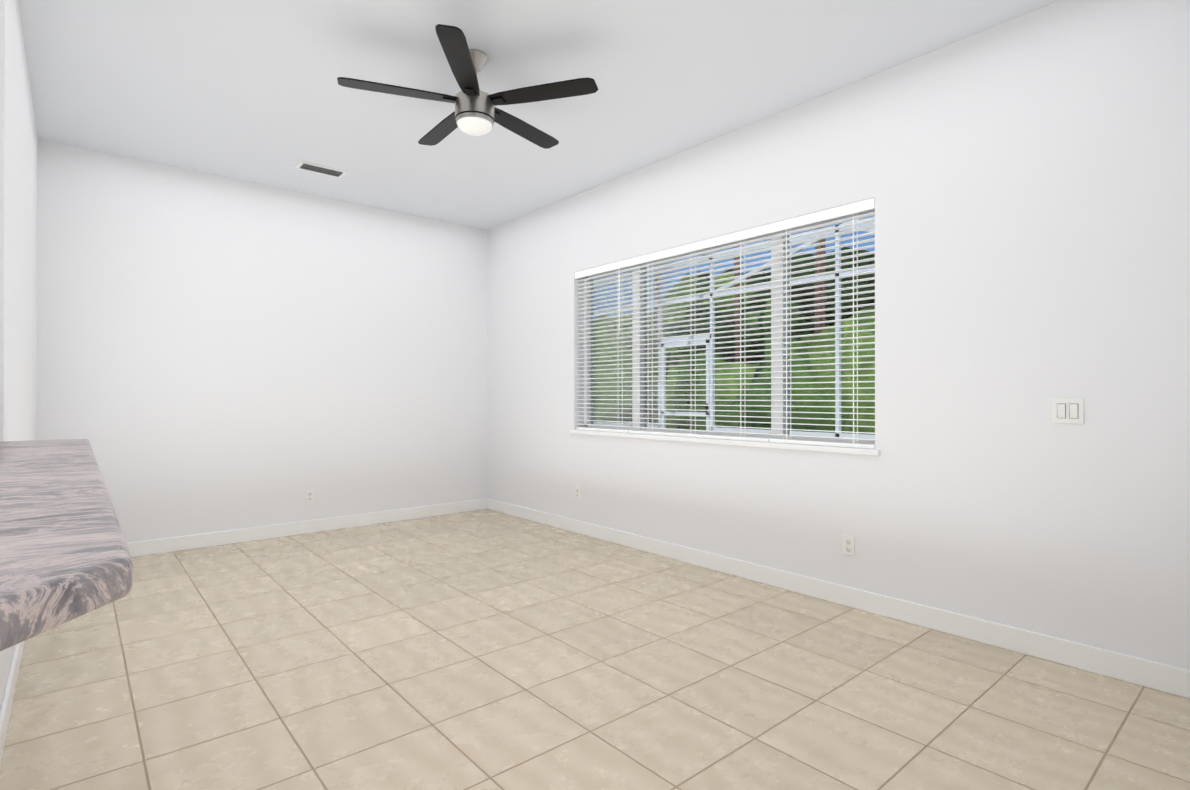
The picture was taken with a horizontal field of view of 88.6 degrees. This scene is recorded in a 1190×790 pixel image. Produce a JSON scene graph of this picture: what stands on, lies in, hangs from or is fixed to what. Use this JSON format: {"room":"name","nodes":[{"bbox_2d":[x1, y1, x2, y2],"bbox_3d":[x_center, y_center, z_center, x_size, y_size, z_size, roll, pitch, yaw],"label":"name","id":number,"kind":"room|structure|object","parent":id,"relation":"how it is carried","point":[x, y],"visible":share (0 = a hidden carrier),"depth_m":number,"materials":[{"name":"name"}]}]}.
{"room":"empty living room","nodes":[
{"label":"empty living room","id":0,"kind":"room"},
{"bbox_2d":[0,651,2,708],"bbox_3d":[-1.583,0.725,1.316,0.300,1.027,2.240,0,0,-41],"label":"wall","id":1,"kind":"structure","parent":0,"point":[1,675],"depth_m":2.23,"materials":[{"name":"white paint"}]},
{"bbox_2d":[0,641,24,763],"bbox_3d":[-2.353,1.185,2.456,0.014,0.115,5.004,0,0,-41],"label":"baseboard","id":2,"kind":"structure","parent":1,"relation":"attached to","point":[5,711],"depth_m":2.37,"materials":[{"name":"white"}]},
{"bbox_2d":[0,439,132,651],"bbox_3d":[-1.411,0.222,1.150,0.745,0.108,2.712,0,0,-41],"label":"countertop","id":3,"kind":"structure","parent":1,"relation":"on","point":[65,556],"depth_m":0.70,"materials":[{"name":"stone"}]},
{"bbox_2d":[0,0,37,695],"bbox_3d":[-3.205,-0.295,3.215,0.300,3.080,2.750,0,0,-41],"label":"wall column","id":4,"kind":"structure","parent":0,"point":[18,252],"depth_m":2.78,"materials":[{"name":"white paint"}]},
{"bbox_2d":[37,139,487,542],"bbox_3d":[-3.782,-0.290,4.676,7.080,3.080,0.220,0,0,-41],"label":"wall","id":5,"kind":"structure","parent":0,"point":[216,353],"depth_m":5.23,"materials":[{"name":"white paint"}]},
{"bbox_2d":[126,498,487,556],"bbox_3d":[-2.576,1.195,5.545,3.630,0.115,0.018,0,0,-41],"label":"baseboard","id":6,"kind":"structure","parent":5,"relation":"attached to","point":[172,544],"depth_m":5.44,"materials":[{"name":"white wood"}]},
{"bbox_2d":[305,489,313,502],"bbox_3d":[-2.591,0.918,5.540,0.070,0.115,0.009,0,0,-41],"label":"electrical outlet","id":7,"kind":"object","parent":5,"relation":"attached to","point":[309,495],"visible":1,"depth_m":5.54,"materials":[{"name":"white plastic"}]},
{"bbox_2d":[19,0,1058,229],"bbox_3d":[-0.796,-1.902,1.188,7.080,0.120,9.410,0,0,-41],"label":"ceiling","id":8,"kind":"structure","parent":0,"point":[252,91],"depth_m":3.52,"materials":[{"name":"white paint"}]},
{"bbox_2d":[295,161,347,177],"bbox_3d":[-2.216,-1.820,4.941,0.360,0.018,0.170,0,0,-41],"label":"ceiling vent","id":9,"kind":"object","parent":8,"relation":"in","point":[317,168],"visible":0.98,"depth_m":4.92,"materials":[{"name":"white metal"}]},
{"bbox_2d":[337,24,597,148],"bbox_3d":[-0.672,-1.626,3.341,1.325,0.417,1.282,0,0,-41],"label":"ceiling fan","id":10,"kind":"object","parent":8,"relation":"hanging from","point":[476,112],"visible":1,"depth_m":3.20,"materials":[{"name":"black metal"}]},
{"bbox_2d":[0,509,1189,789],"bbox_3d":[-0.796,1.298,1.178,7.080,0.120,9.410,0,0,-41],"label":"floor","id":11,"kind":"structure","parent":0,"point":[486,649],"depth_m":2.59,"materials":[{"name":"tile"}]},
{"bbox_2d":[488,0,1189,669],"bbox_3d":[1.882,-0.295,3.328,0.220,3.080,9.190,0,0,-41],"label":"wall","id":12,"kind":"structure","parent":0,"point":[1024,180],"depth_m":3.13,"materials":[{"name":"white paint"}]},
{"bbox_2d":[575,486,579,498],"bbox_3d":[-0.157,0.883,5.534,0.009,0.115,0.070,0,0,-41],"label":"electrical outlet","id":13,"kind":"object","parent":12,"relation":"attached to","point":[577,492],"visible":1,"depth_m":5.53,"materials":[{"name":"white plastic"}]},
{"bbox_2d":[570,198,879,455],"bbox_3d":[0.766,-0.391,4.591,0.215,1.480,2.820,0,0,-41],"label":"window","id":14,"kind":"structure","parent":12,"relation":"in","point":[624,305],"depth_m":4.43,"materials":[{"name":"white plastic"}]},
{"bbox_2d":[488,499,1189,698],"bbox_3d":[0.707,1.192,4.515,0.018,0.115,5.850,0,0,-41],"label":"baseboard","id":15,"kind":"structure","parent":12,"relation":"attached to","point":[1174,680],"depth_m":3.30,"materials":[{"name":"white"}]},
{"bbox_2d":[843,534,854,555],"bbox_3d":[1.497,0.886,3.600,0.009,0.115,0.070,0,0,-41],"label":"electrical outlet","id":16,"kind":"object","parent":12,"relation":"attached to","point":[848,545],"visible":1,"depth_m":3.60,"materials":[{"name":"white plastic"}]},
{"bbox_2d":[1052,398,1083,423],"bbox_3d":[2.174,0.074,2.807,0.013,0.116,0.116,0,0,-41],"label":"rocker light switch","id":17,"kind":"object","parent":12,"relation":"attached to","point":[1067,410],"visible":1,"depth_m":2.81,"materials":[{"name":"white plastic"}]},
{"label":"outside","id":18,"kind":"structure","parent":0,"visible":0},
{"bbox_3d":[21.502,1.448,31.418,66.120,0.100,100.000,0,0,-41],"label":"ground","id":19,"kind":"structure","parent":18,"visible":0},
{"bbox_2d":[658,216,874,438],"bbox_3d":[1.634,-0.626,6.544,3.580,3.884,20.000,0,0,-41],"label":"cage","id":20,"kind":"object","parent":19,"relation":"on","point":[838,397],"depth_m":8.25,"materials":[{"name":"white"}]},
{"bbox_2d":[662,227,874,434],"bbox_3d":[3.716,-3.588,32.840,30.000,18.154,101.722,0,0,-41],"label":"trees","id":21,"kind":"object","parent":19,"relation":"on","point":[821,391],"depth_m":16.37,"materials":[{"name":"green plant"}]}
]}

